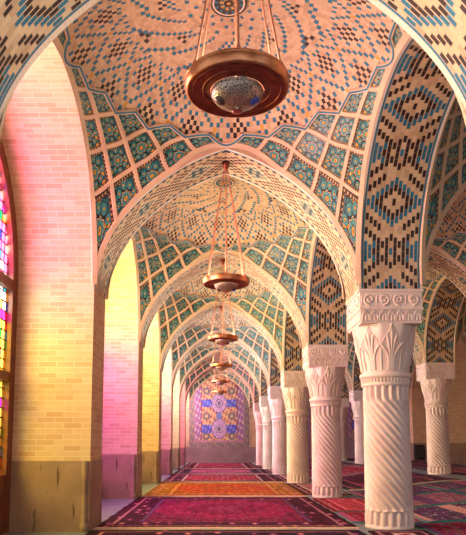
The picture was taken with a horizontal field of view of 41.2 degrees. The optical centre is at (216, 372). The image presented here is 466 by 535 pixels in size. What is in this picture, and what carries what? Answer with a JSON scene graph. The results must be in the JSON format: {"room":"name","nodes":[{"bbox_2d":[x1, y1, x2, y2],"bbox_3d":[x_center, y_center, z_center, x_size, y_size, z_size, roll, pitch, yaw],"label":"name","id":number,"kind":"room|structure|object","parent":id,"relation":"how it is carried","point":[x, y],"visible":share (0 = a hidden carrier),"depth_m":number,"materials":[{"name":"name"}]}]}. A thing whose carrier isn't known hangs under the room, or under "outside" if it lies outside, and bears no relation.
{"room":"mosque","nodes":[
{"label":"mosque","id":0,"kind":"room"},
{"bbox_2d":[186,368,252,406],"bbox_3d":[0.107,0.432,29.350,3.061,2.232,3.342,0,-6,0],"label":"ceiling","id":1,"kind":"structure","parent":0,"point":[230,375],"depth_m":30.90,"materials":[{"name":"tile"}]},
{"bbox_2d":[181,354,258,401],"bbox_3d":[0.107,-0.021,25.375,3.061,2.232,3.342,0,-6,0],"label":"ceiling","id":2,"kind":"structure","parent":0,"point":[201,368],"depth_m":26.89,"materials":[{"name":"tile"}]},
{"bbox_2d":[173,341,267,394],"bbox_3d":[0.107,-0.474,21.401,3.061,2.232,3.342,0,-6,0],"label":"ceiling","id":3,"kind":"structure","parent":0,"point":[237,351],"depth_m":22.91,"materials":[{"name":"tile"}]},
{"bbox_2d":[162,310,279,383],"bbox_3d":[0.107,-0.926,17.427,3.061,2.232,3.342,0,-6,0],"label":"ceiling","id":4,"kind":"structure","parent":0,"point":[196,332],"depth_m":18.90,"materials":[{"name":"tile"}]},
{"bbox_2d":[186,375,255,446],"bbox_3d":[3.518,1.802,31.005,12.475,5.350,0.300,0,-6,0],"label":"wall","id":5,"kind":"structure","parent":0,"point":[252,428],"depth_m":30.75,"materials":[{"name":"brick tile"},{"name":"mosaic"}]},
{"bbox_2d":[189,376,248,446],"bbox_3d":[0.107,1.924,30.820,2.965,3.545,0.001,0,-6,0],"label":"tile panel","id":6,"kind":"object","parent":5,"relation":"attached to","point":[215,420],"visible":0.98,"depth_m":30.79,"materials":[{"name":"multicoloured tile"}]},
{"bbox_2d":[186,442,354,462],"bbox_3d":[3.567,3.943,30.585,11.775,1.000,0.050,0,-6,0],"label":"baseboard","id":7,"kind":"structure","parent":5,"relation":"attached to","point":[193,454],"depth_m":30.55,"materials":[{"name":"grey stone"}]},
{"bbox_2d":[308,403,311,441],"bbox_3d":[3.677,1.805,30.834,2.164,3.305,0.001,0,-6,0],"label":"tile panel","id":8,"kind":"object","parent":5,"relation":"attached to","point":[309,409],"visible":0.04,"depth_m":30.73,"materials":[{"name":"tile"}]},
{"bbox_2d":[346,402,354,441],"bbox_3d":[7.103,1.705,30.845,1.488,3.505,0.001,0,-6,0],"label":"tile panel","id":9,"kind":"object","parent":5,"relation":"attached to","point":[350,433],"visible":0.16,"depth_m":30.73,"materials":[{"name":"tile"}]},
{"bbox_2d":[143,265,301,368],"bbox_3d":[0.107,-1.379,13.453,3.061,2.232,3.342,0,-6,0],"label":"ceiling","id":10,"kind":"structure","parent":0,"point":[256,301],"depth_m":14.89,"materials":[{"name":"tile"}]},
{"bbox_2d":[105,175,345,341],"bbox_3d":[0.107,-1.832,9.478,3.061,2.232,3.342,0,-6,0],"label":"ceiling","id":11,"kind":"structure","parent":0,"point":[273,237],"depth_m":10.72,"materials":[{"name":"tile"}]},
{"bbox_2d":[0,0,465,284],"bbox_3d":[0.107,-2.279,5.554,3.061,2.232,3.241,0,-6,0],"label":"ceiling","id":12,"kind":"structure","parent":0,"point":[140,124],"depth_m":6.45,"materials":[{"name":"tile"}]},
{"bbox_2d":[185,0,289,117],"bbox_3d":[0.107,-2.213,3.402,0.560,1.621,0.560,-1,-7,8],"label":"chandelier","id":13,"kind":"object","parent":12,"relation":"hanging from","point":[231,97],"visible":1,"depth_m":3.23,"materials":[{"name":"orange metal"}]},
{"bbox_2d":[2,460,465,534],"bbox_3d":[3.618,2.406,13.565,12.675,0.200,35.500,0,-6,0],"label":"floor","id":14,"kind":"structure","parent":0,"point":[110,507],"depth_m":9.54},
{"bbox_2d":[9,289,104,531],"bbox_3d":[-2.001,0.428,7.181,1.238,2.685,0.769,0,-6,0],"label":"pier","id":15,"kind":"object","parent":14,"relation":"on","point":[57,461],"visible":0.96,"depth_m":6.87,"materials":[{"name":"beige brick"}]},
{"bbox_2d":[94,148,358,301],"bbox_3d":[0.107,-2.127,7.499,2.995,2.465,0.700,0,-6,0],"label":"arch","id":16,"kind":"object","parent":15,"relation":"on","point":[246,166],"visible":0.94,"depth_m":7.45,"materials":[{"name":"tile"}]},
{"bbox_2d":[203,161,249,293],"bbox_3d":[0.107,-1.752,7.456,0.560,1.621,0.560,6,-9,-42],"label":"chandelier","id":17,"kind":"object","parent":16,"relation":"hanging from","point":[226,279],"visible":1,"depth_m":7.32,"materials":[{"name":"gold metal"}]},
{"bbox_2d":[204,279,247,289],"bbox_3d":[0.107,-1.046,7.376,0.531,0.012,0.531,0,-6,0],"label":"tray","id":18,"kind":"object","parent":17,"relation":"on","point":[208,283],"depth_m":7.27,"materials":[{"name":"orange metal"}]},
{"bbox_2d":[102,345,142,498],"bbox_3d":[-2.001,0.881,11.156,1.238,2.685,0.769,0,-6,0],"label":"pier","id":19,"kind":"object","parent":14,"relation":"on","point":[123,364],"visible":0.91,"depth_m":10.85,"materials":[{"name":"beige brick"}]},
{"bbox_2d":[104,238,138,344],"bbox_3d":[-1.915,-1.901,9.486,1.050,2.465,3.300,0,-6,0],"label":"arch","id":20,"kind":"object","parent":19,"relation":"on","point":[120,305],"visible":0.13,"depth_m":10.94,"materials":[{"name":"beige brick"}]},
{"bbox_2d":[139,253,307,349],"bbox_3d":[0.107,-1.675,11.473,2.995,2.465,0.700,0,-6,0],"label":"arch","id":21,"kind":"object","parent":19,"relation":"on","point":[233,260],"visible":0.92,"depth_m":11.43,"materials":[{"name":"tile"}]},
{"bbox_2d":[208,259,237,345],"bbox_3d":[0.107,-1.299,11.431,0.560,1.621,0.560,6,-9,-42],"label":"chandelier","id":22,"kind":"object","parent":21,"relation":"hanging from","point":[222,339],"visible":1,"depth_m":11.29,"materials":[{"name":"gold metal"}]},
{"bbox_2d":[209,338,236,341],"bbox_3d":[0.107,-0.593,11.350,0.531,0.012,0.531,0,-6,0],"label":"tray","id":23,"kind":"object","parent":22,"relation":"on","point":[210,339],"depth_m":11.24,"materials":[{"name":"orange metal"}]},
{"bbox_2d":[142,371,161,483],"bbox_3d":[-2.001,1.334,15.130,1.238,2.685,0.769,0,-6,0],"label":"pier","id":24,"kind":"object","parent":14,"relation":"on","point":[152,380],"visible":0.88,"depth_m":14.82,"materials":[{"name":"beige brick"}]},
{"bbox_2d":[159,303,283,372],"bbox_3d":[0.107,-1.222,15.448,2.995,2.465,0.700,0,-6,0],"label":"arch","id":25,"kind":"object","parent":24,"relation":"on","point":[209,309],"visible":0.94,"depth_m":15.41,"materials":[{"name":"tile"}]},
{"bbox_2d":[210,306,232,370],"bbox_3d":[0.107,-0.846,15.405,0.560,1.621,0.560,-6,-9,42],"label":"chandelier","id":26,"kind":"object","parent":25,"relation":"hanging from","point":[221,366],"visible":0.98,"depth_m":15.24,"materials":[{"name":"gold metal"}]},
{"bbox_2d":[161,386,172,474],"bbox_3d":[-2.001,1.787,19.104,1.238,2.685,0.769,0,-6,0],"label":"pier","id":27,"kind":"object","parent":14,"relation":"on","point":[167,391],"visible":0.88,"depth_m":18.80,"materials":[{"name":"beige brick"}]},
{"bbox_2d":[171,332,269,386],"bbox_3d":[0.107,-0.769,19.422,2.995,2.465,0.700,0,-6,0],"label":"arch","id":28,"kind":"object","parent":27,"relation":"on","point":[205,339],"visible":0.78,"depth_m":19.38,"materials":[{"name":"tile"}]},
{"bbox_2d":[212,345,228,385],"bbox_3d":[0.107,-0.393,19.379,0.560,1.621,0.560,1,-7,-8],"label":"chandelier","id":29,"kind":"object","parent":28,"relation":"hanging from","point":[220,382],"visible":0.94,"depth_m":19.21,"materials":[{"name":"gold metal"}]},
{"bbox_2d":[173,396,179,468],"bbox_3d":[-2.001,2.239,23.078,1.238,2.685,0.769,0,-6,0],"label":"pier","id":30,"kind":"object","parent":14,"relation":"on","point":[176,399],"visible":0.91,"depth_m":22.78,"materials":[{"name":"beige brick"}]},
{"bbox_2d":[179,351,259,396],"bbox_3d":[0.107,-0.316,23.396,2.995,2.465,0.700,0,-6,0],"label":"arch","id":31,"kind":"object","parent":30,"relation":"on","point":[210,355],"visible":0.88,"depth_m":23.34,"materials":[{"name":"tile"}]},
{"bbox_2d":[212,353,226,394],"bbox_3d":[0.107,0.060,23.353,0.560,1.621,0.560,-1,-7,8],"label":"chandelier","id":32,"kind":"object","parent":31,"relation":"hanging from","point":[219,392],"visible":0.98,"depth_m":23.15,"materials":[{"name":"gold metal"}]},
{"bbox_2d":[180,403,185,464],"bbox_3d":[-2.001,2.692,27.053,1.238,2.685,0.769,0,-6,0],"label":"pier","id":33,"kind":"object","parent":14,"relation":"on","point":[182,405],"visible":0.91,"depth_m":26.76,"materials":[{"name":"beige brick"}]},
{"bbox_2d":[185,367,253,403],"bbox_3d":[0.107,0.137,27.370,2.995,2.465,0.700,0,-6,0],"label":"arch","id":34,"kind":"object","parent":33,"relation":"on","point":[210,368],"visible":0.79,"depth_m":27.36,"materials":[{"name":"stone"}]},
{"bbox_2d":[181,463,259,468],"bbox_3d":[0.135,3.975,26.515,2.966,0.018,7.022,0,-6,0],"label":"carpet","id":35,"kind":"object","parent":14,"relation":"on","point":[189,465],"visible":1,"depth_m":25.02,"materials":[{"name":"carpet"}]},
{"bbox_2d":[173,469,268,473],"bbox_3d":[0.125,3.347,21.001,2.986,0.018,3.922,0,-6,0],"label":"carpet","id":36,"kind":"object","parent":14,"relation":"on","point":[180,471],"visible":0.85,"depth_m":20.60,"materials":[{"name":"carpet"}]},
{"bbox_2d":[163,474,281,481],"bbox_3d":[0.135,2.893,17.017,2.966,0.018,3.942,0,-6,0],"label":"carpet","id":37,"kind":"object","parent":14,"relation":"on","point":[174,477],"visible":0.82,"depth_m":16.58,"materials":[{"name":"carpet"}]},
{"bbox_2d":[143,482,305,495],"bbox_3d":[0.140,2.439,13.033,2.956,0.018,3.922,0,-6,0],"label":"carpet","id":38,"kind":"object","parent":14,"relation":"on","point":[164,488],"visible":0.85,"depth_m":12.64,"materials":[{"name":"carpet"}]},
{"bbox_2d":[85,529,366,534],"bbox_3d":[0.090,1.511,4.885,2.936,0.018,3.922,0,-6,0],"label":"carpet","id":39,"kind":"object","parent":14,"relation":"on","point":[93,531],"visible":1,"depth_m":6.58,"materials":[{"name":"carpet"}]},
{"bbox_2d":[95,496,358,528],"bbox_3d":[0.110,1.975,8.959,2.976,0.018,4.121,0,-6,0],"label":"carpet","id":40,"kind":"object","parent":14,"relation":"on","point":[179,512],"visible":1,"depth_m":8.22,"materials":[{"name":"carpet"}]},
{"bbox_2d":[253,403,262,464],"bbox_3d":[1.965,2.695,27.079,0.735,2.685,0.735,0,-6,0],"label":"stone column","id":41,"kind":"structure","parent":14,"relation":"on","point":[256,409],"depth_m":26.86,"materials":[{"name":"pink stone"}]},
{"bbox_3d":[1.965,0.137,27.370,0.720,2.465,0.700,0,-6,0],"label":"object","id":42,"kind":"object","parent":41,"relation":"on","visible":0},
{"bbox_2d":[249,394,252,407],"bbox_3d":[1.965,0.363,29.358,0.720,2.465,3.300,0,-6,0],"label":"arch","id":43,"kind":"object","parent":42,"relation":"attached to","point":[251,403],"visible":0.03,"depth_m":30.87,"materials":[{"name":"tile"}]},
{"bbox_2d":[259,396,271,468],"bbox_3d":[1.965,2.242,23.105,0.735,2.685,0.735,0,-6,0],"label":"stone column","id":44,"kind":"structure","parent":14,"relation":"on","point":[264,406],"depth_m":22.88,"materials":[{"name":"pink stone"}]},
{"bbox_2d":[262,469,271,473],"bbox_3d":[2.065,3.343,20.966,0.886,0.017,3.240,0,-6,0],"label":"carpet","id":45,"kind":"object","parent":14,"relation":"on","point":[269,471],"visible":0.34,"depth_m":21.33,"materials":[{"name":"carpet"}]},
{"bbox_2d":[268,386,286,474],"bbox_3d":[1.965,1.790,19.130,0.735,2.685,0.735,0,-6,0],"label":"stone column","id":46,"kind":"structure","parent":14,"relation":"on","point":[275,395],"depth_m":18.90,"materials":[{"name":"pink stone"}]},
{"bbox_2d":[272,475,311,481],"bbox_3d":[2.065,2.890,16.992,0.886,0.018,3.240,0,-6,0],"label":"carpet","id":47,"kind":"object","parent":14,"relation":"on","point":[283,478],"visible":0.44,"depth_m":17.03,"materials":[{"name":"carpet"}]},
{"bbox_2d":[280,371,310,482],"bbox_3d":[1.965,1.337,15.156,0.735,2.685,0.735,0,-6,0],"label":"stone column","id":48,"kind":"structure","parent":14,"relation":"on","point":[294,387],"depth_m":14.93,"materials":[{"name":"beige stone"}]},
{"bbox_2d":[413,335,424,365],"bbox_3d":[3.678,-1.271,15.453,2.705,2.565,0.700,0,-6,0],"label":"arch","id":49,"kind":"object","parent":48,"relation":"on","point":[418,355],"visible":0.06,"depth_m":15.34,"materials":[{"name":"tile"}]},
{"bbox_2d":[286,483,352,494],"bbox_3d":[2.065,2.437,13.018,0.886,0.016,3.240,0,-6,0],"label":"carpet","id":50,"kind":"object","parent":14,"relation":"on","point":[305,488],"visible":0.51,"depth_m":13.21,"materials":[{"name":"carpet"}]},
{"bbox_2d":[302,345,348,497],"bbox_3d":[1.965,0.884,11.182,0.735,2.685,0.735,0,-6,0],"label":"stone column","id":51,"kind":"structure","parent":14,"relation":"on","point":[324,366],"depth_m":10.96,"materials":[{"name":"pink stone"}]},
{"bbox_2d":[427,248,465,295],"bbox_3d":[3.678,-1.724,11.479,2.705,2.565,0.700,0,-6,0],"label":"arch","id":52,"kind":"object","parent":51,"relation":"on","point":[437,261],"visible":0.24,"depth_m":11.48,"materials":[{"name":"tile"}]},
{"bbox_2d":[309,459,360,469],"bbox_3d":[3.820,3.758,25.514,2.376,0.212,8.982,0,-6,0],"label":"carpet","id":53,"kind":"object","parent":14,"relation":"on","point":[310,460],"visible":0.12,"depth_m":22.61,"materials":[{"name":"carpet"}]},
{"bbox_2d":[309,465,364,476],"bbox_3d":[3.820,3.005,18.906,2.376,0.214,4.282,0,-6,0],"label":"carpet","id":54,"kind":"object","parent":14,"relation":"on","point":[352,469],"visible":0.24,"depth_m":18.51,"materials":[{"name":"carpet"}]},
{"bbox_2d":[312,498,364,511],"bbox_3d":[2.065,2.052,9.640,0.886,0.018,2.040,0,-6,0],"label":"carpet","id":55,"kind":"object","parent":14,"relation":"on","point":[334,504],"visible":0.68,"depth_m":9.56,"materials":[{"name":"carpet"}]},
{"bbox_2d":[340,398,349,460],"bbox_3d":[5.390,2.497,27.102,0.735,2.685,0.735,0,-6,0],"label":"stone column","id":56,"kind":"structure","parent":14,"relation":"on","point":[345,403],"depth_m":26.87,"materials":[{"name":"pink stone"}]},
{"bbox_2d":[340,378,348,397],"bbox_3d":[5.390,-0.288,25.406,0.720,2.465,3.300,0,-6,0],"label":"arch","id":57,"kind":"object","parent":56,"relation":"on","point":[345,393],"visible":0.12,"depth_m":26.91,"materials":[{"name":"tile"}]},
{"bbox_2d":[349,390,363,463],"bbox_3d":[5.390,2.044,23.127,0.735,2.685,0.735,0,-6,0],"label":"stone column","id":58,"kind":"structure","parent":14,"relation":"on","point":[355,396],"depth_m":22.91,"materials":[{"name":"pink stone"}]},
{"bbox_2d":[345,370,352,391],"bbox_3d":[3.678,-0.366,23.402,2.705,2.565,0.700,0,-6,0],"label":"arch","id":59,"kind":"object","parent":58,"relation":"on","point":[346,373],"visible":0.18,"depth_m":23.32,"materials":[{"name":"stone"}]},
{"bbox_2d":[335,512,424,522],"bbox_3d":[2.065,1.866,8.005,0.884,0.017,1.150,0,-6,0],"label":"carpet","id":60,"kind":"object","parent":14,"relation":"on","point":[353,517],"visible":0.44,"depth_m":7.97,"materials":[{"name":"carpet"}]},
{"bbox_2d":[346,289,423,529],"bbox_3d":[1.965,0.431,7.207,0.735,2.685,0.735,0,-6,0],"label":"stone column","id":61,"kind":"structure","parent":14,"relation":"on","point":[382,323],"depth_m":6.99,"materials":[{"name":"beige stone"}]},
{"bbox_2d":[308,234,347,344],"bbox_3d":[1.965,-1.901,9.486,0.720,2.465,3.300,0,-6,0],"label":"arch","id":62,"kind":"object","parent":61,"relation":"on","point":[328,306],"visible":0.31,"depth_m":10.93,"materials":[{"name":"tile"}]},
{"bbox_2d":[347,458,426,462],"bbox_3d":[7.100,3.774,26.518,2.616,0.017,6.982,0,-6,0],"label":"carpet","id":63,"kind":"object","parent":14,"relation":"on","point":[351,459],"visible":0.17,"depth_m":25.05,"materials":[{"name":"carpet"}]},
{"bbox_2d":[414,445,424,460],"bbox_3d":[8.400,3.338,25.676,0.400,0.660,0.322,0,-6,0],"label":"loudspeaker","id":64,"kind":"object","parent":63,"relation":"on","point":[419,450],"visible":0.91,"depth_m":25.53,"materials":[{"name":"black plastic"}]},
{"bbox_2d":[417,447,424,457],"bbox_3d":[8.400,3.301,25.525,0.280,0.440,0.014,0,-6,0],"label":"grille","id":65,"kind":"object","parent":64,"relation":"attached to","point":[420,450],"depth_m":25.52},
{"bbox_2d":[368,530,433,534],"bbox_3d":[1.945,1.614,5.795,0.646,0.016,1.880,0,-6,0],"label":"carpet","id":66,"kind":"object","parent":14,"relation":"on","point":[373,532],"visible":1,"depth_m":6.56,"materials":[{"name":"carpet"}]},
{"bbox_2d":[342,472,464,489],"bbox_3d":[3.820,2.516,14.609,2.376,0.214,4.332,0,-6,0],"label":"carpet","id":67,"kind":"object","parent":14,"relation":"on","point":[356,481],"visible":0.39,"depth_m":13.62,"materials":[{"name":"carpet"}]},
{"bbox_2d":[347,481,465,497],"bbox_3d":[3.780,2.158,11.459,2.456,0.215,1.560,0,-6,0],"label":"carpet","id":68,"kind":"object","parent":14,"relation":"on","point":[446,485],"visible":0.59,"depth_m":11.39,"materials":[{"name":"carpet"}]},
{"bbox_2d":[409,398,426,460],"bbox_3d":[9.001,2.596,27.090,1.108,2.885,0.716,0,-6,0],"label":"pier","id":69,"kind":"object","parent":14,"relation":"on","point":[417,410],"visible":0.29,"depth_m":26.80,"materials":[{"name":"beige brick"}]},
{"bbox_2d":[412,365,423,397],"bbox_3d":[8.980,-0.288,25.406,1.050,2.465,3.300,0,-6,0],"label":"arch","id":70,"kind":"object","parent":69,"relation":"on","point":[417,391],"visible":0.07,"depth_m":26.91,"materials":[{"name":"beige brick"}]},
{"bbox_2d":[416,363,454,474],"bbox_3d":[5.390,1.138,15.179,0.735,2.685,0.735,0,-6,0],"label":"stone column","id":71,"kind":"structure","parent":14,"relation":"on","point":[435,379],"depth_m":14.96,"materials":[{"name":"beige stone"}]},
{"bbox_2d":[411,463,465,468],"bbox_3d":[7.100,3.106,20.656,2.616,0.018,4.782,0,-6,0],"label":"carpet","id":72,"kind":"object","parent":14,"relation":"on","point":[414,465],"visible":0.27,"depth_m":19.77,"materials":[{"name":"carpet"}]},
{"bbox_2d":[413,502,465,521],"bbox_3d":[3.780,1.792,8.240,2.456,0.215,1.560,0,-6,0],"label":"carpet","id":73,"kind":"object","parent":14,"relation":"on","point":[454,511],"visible":0.74,"depth_m":8.20,"materials":[{"name":"carpet"}]},
{"bbox_2d":[413,489,465,506],"bbox_3d":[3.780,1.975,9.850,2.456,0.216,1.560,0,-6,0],"label":"carpet","id":74,"kind":"object","parent":14,"relation":"on","point":[458,495],"visible":0.52,"depth_m":9.76,"materials":[{"name":"carpet"}]},
{"bbox_2d":[414,520,465,534],"bbox_3d":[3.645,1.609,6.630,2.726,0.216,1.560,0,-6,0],"label":"carpet","id":75,"kind":"object","parent":14,"relation":"on","point":[453,527],"visible":0.87,"depth_m":6.93,"materials":[{"name":"carpet"}]},
{"bbox_2d":[415,468,465,474],"bbox_3d":[7.100,2.554,15.812,2.616,0.017,4.931,0,-6,0],"label":"carpet","id":76,"kind":"object","parent":14,"relation":"on","point":[458,471],"visible":0.56,"depth_m":16.79,"materials":[{"name":"carpet"}]},
{"bbox_2d":[448,390,465,463],"bbox_3d":[9.001,2.143,23.116,1.108,2.885,0.716,0,-6,0],"label":"pier","id":77,"kind":"object","parent":14,"relation":"on","point":[457,398],"visible":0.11,"depth_m":22.79,"materials":[{"name":"beige brick"}]},
{"bbox_2d":[270,346,280,385],"bbox_3d":[1.965,-0.995,17.435,0.720,2.465,3.300,0,-6,0],"label":"arch","id":78,"kind":"object","parent":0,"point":[275,374],"visible":0.07,"depth_m":18.94,"materials":[{"name":"tile"}]},
{"bbox_2d":[283,310,303,370],"bbox_3d":[1.965,-1.448,13.460,0.720,2.465,3.300,0,-6,0],"label":"arch","id":79,"kind":"object","parent":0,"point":[293,352],"visible":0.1,"depth_m":14.95,"materials":[{"name":"tile"}]},
{"bbox_2d":[345,341,354,388],"bbox_3d":[3.678,-0.529,21.407,2.770,2.344,3.345,0,-6,0],"label":"ceiling","id":80,"kind":"structure","parent":0,"point":[351,348],"depth_m":22.82,"materials":[{"name":"tile"}]},
{"bbox_2d":[260,368,267,395],"bbox_3d":[1.965,-0.542,21.409,0.720,2.465,3.300,0,-6,0],"label":"arch","id":81,"kind":"object","parent":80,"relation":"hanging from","point":[264,389],"visible":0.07,"depth_m":22.91,"materials":[{"name":"tile"}]},
{"bbox_2d":[346,190,465,341],"bbox_3d":[3.678,-1.888,9.485,2.770,2.344,3.345,0,-6,0],"label":"ceiling","id":82,"kind":"structure","parent":0,"point":[450,238],"depth_m":10.98,"materials":[{"name":"tile"}]},
{"bbox_2d":[408,354,415,396],"bbox_3d":[7.103,-0.220,25.398,2.770,2.232,3.344,0,-6,0],"label":"ceiling","id":83,"kind":"structure","parent":0,"point":[412,365],"depth_m":26.76,"materials":[{"name":"tile"}]},
{"bbox_2d":[415,266,465,360],"bbox_3d":[3.678,-1.435,13.459,2.770,2.344,3.345,0,-6,0],"label":"ceiling","id":84,"kind":"structure","parent":0,"point":[434,278],"depth_m":14.57,"materials":[{"name":"tile"}]},
{"bbox_2d":[420,97,465,284],"bbox_3d":[3.678,-2.335,5.560,2.770,2.344,3.243,0,-6,0],"label":"ceiling","id":85,"kind":"structure","parent":0,"point":[447,180],"depth_m":6.93,"materials":[{"name":"tile"}]},
{"bbox_2d":[453,297,465,359],"bbox_3d":[7.103,-1.578,13.475,2.770,2.232,3.344,0,-6,0],"label":"ceiling","id":86,"kind":"structure","parent":0,"point":[460,327],"depth_m":14.96,"materials":[{"name":"tile"}]},
{"bbox_3d":[3.678,-0.077,25.382,2.770,2.344,3.345,0,-6,0],"label":"ceiling","id":87,"kind":"structure","parent":0,"visible":0},
{"bbox_2d":[254,384,258,402],"bbox_3d":[1.965,-0.090,25.383,0.720,2.465,3.300,0,-6,0],"label":"arch","id":88,"kind":"object","parent":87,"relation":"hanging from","point":[256,390],"visible":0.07,"depth_m":26.89,"materials":[{"name":"tile"}]},
{"bbox_3d":[-2.520,-2.051,15.542,0.200,0.795,31.400,0,-6,0],"label":"wall","id":89,"kind":"structure","parent":0,"visible":0},
{"bbox_2d":[0,139,17,534],"bbox_3d":[-2.320,-0.629,5.366,0.140,4.375,3.200,0,-6,0],"label":"window","id":90,"kind":"structure","parent":89,"relation":"in","point":[8,225],"depth_m":6.74,"materials":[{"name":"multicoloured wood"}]},
{"bbox_2d":[143,312,158,370],"bbox_3d":[-1.915,-1.448,13.460,1.050,2.465,3.300,0,-6,0],"label":"arch","id":91,"kind":"object","parent":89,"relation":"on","point":[150,352],"visible":0.07,"depth_m":14.96,"materials":[{"name":"beige brick"}]},
{"bbox_2d":[162,350,170,385],"bbox_3d":[-1.915,-0.995,17.435,1.050,2.465,3.300,0,-6,0],"label":"arch","id":92,"kind":"object","parent":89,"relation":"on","point":[166,373],"visible":0.08,"depth_m":18.94,"materials":[{"name":"beige brick"}]},
{"bbox_2d":[173,372,178,395],"bbox_3d":[-1.915,-0.542,21.409,1.050,2.465,3.300,0,-6,0],"label":"arch","id":93,"kind":"object","parent":89,"relation":"on","point":[175,388],"visible":0.09,"depth_m":22.91,"materials":[{"name":"beige brick"}]},
{"bbox_2d":[180,386,184,402],"bbox_3d":[-1.915,-0.090,25.383,1.050,2.465,3.300,0,-6,0],"label":"arch","id":94,"kind":"object","parent":89,"relation":"on","point":[182,395],"visible":0.06,"depth_m":26.89,"materials":[{"name":"beige brick"}]},
{"bbox_3d":[-2.001,-0.013,3.306,1.238,2.685,0.769,0,-6,0],"label":"pier","id":95,"kind":"object","parent":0,"visible":0},
{"bbox_2d":[1,41,93,288],"bbox_3d":[-1.915,-2.348,5.562,1.050,2.465,3.200,0,-6,0],"label":"arch","id":96,"kind":"object","parent":95,"relation":"on","point":[42,137],"visible":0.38,"depth_m":6.75,"materials":[{"name":"beige brick"}]},
{"bbox_2d":[0,0,465,120],"bbox_3d":[0.107,-2.569,3.624,2.995,2.465,0.700,0,-6,0],"label":"arch","id":97,"kind":"object","parent":95,"relation":"on","point":[27,27],"visible":1,"depth_m":3.74,"materials":[{"name":"tile"}]},
{"bbox_3d":[9.001,1.690,19.142,1.108,2.885,0.716,0,-6,0],"label":"pier","id":98,"kind":"object","parent":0,"visible":0},
{"bbox_2d":[451,341,465,389],"bbox_3d":[8.980,-0.741,21.432,1.050,2.465,3.300,0,-6,0],"label":"arch","id":99,"kind":"object","parent":98,"relation":"on","point":[459,383],"visible":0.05,"depth_m":22.88,"materials":[{"name":"beige brick"}]},
{"bbox_2d":[460,333,465,345],"bbox_3d":[7.103,-0.968,19.445,2.705,2.465,0.700,0,-6,0],"label":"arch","id":100,"kind":"object","parent":98,"relation":"on","point":[463,337],"visible":0.05,"depth_m":19.50,"materials":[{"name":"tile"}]},
{"bbox_3d":[5.390,1.591,19.153,0.735,2.685,0.735,0,-6,0],"label":"stone column","id":101,"kind":"structure","parent":0,"visible":0},
{"bbox_2d":[353,353,362,389],"bbox_3d":[5.390,-0.741,21.432,0.720,2.465,3.300,0,-6,0],"label":"arch","id":102,"kind":"object","parent":101,"relation":"on","point":[357,382],"visible":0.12,"depth_m":22.92,"materials":[{"name":"tile"}]},
{"bbox_3d":[1.965,-0.010,3.333,0.735,2.685,0.735,0,-6,0],"label":"stone column","id":103,"kind":"structure","parent":0,"visible":0},
{"bbox_3d":[1.965,-2.569,3.624,0.720,2.465,0.700,0,-6,0],"label":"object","id":104,"kind":"object","parent":103,"relation":"on","visible":0},
{"bbox_2d":[359,36,455,288],"bbox_3d":[1.965,-2.348,5.562,0.720,2.465,3.200,0,-6,0],"label":"arch","id":105,"kind":"object","parent":104,"relation":"attached to","point":[421,98],"visible":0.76,"depth_m":6.68,"materials":[{"name":"tile"}]},
{"bbox_3d":[5.390,0.685,11.204,0.735,2.685,0.735,0,-6,0],"label":"stone column","id":106,"kind":"structure","parent":0,"visible":0},
{"bbox_3d":[5.390,-1.774,11.485,0.720,2.265,0.700,0,-6,0],"label":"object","id":107,"kind":"object","parent":106,"relation":"on","visible":0},
{"bbox_2d":[425,277,464,362],"bbox_3d":[5.390,-1.647,13.483,0.720,2.465,3.300,0,-6,0],"label":"arch","id":108,"kind":"object","parent":107,"relation":"attached to","point":[447,300],"visible":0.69,"depth_m":14.84,"materials":[{"name":"tile"}]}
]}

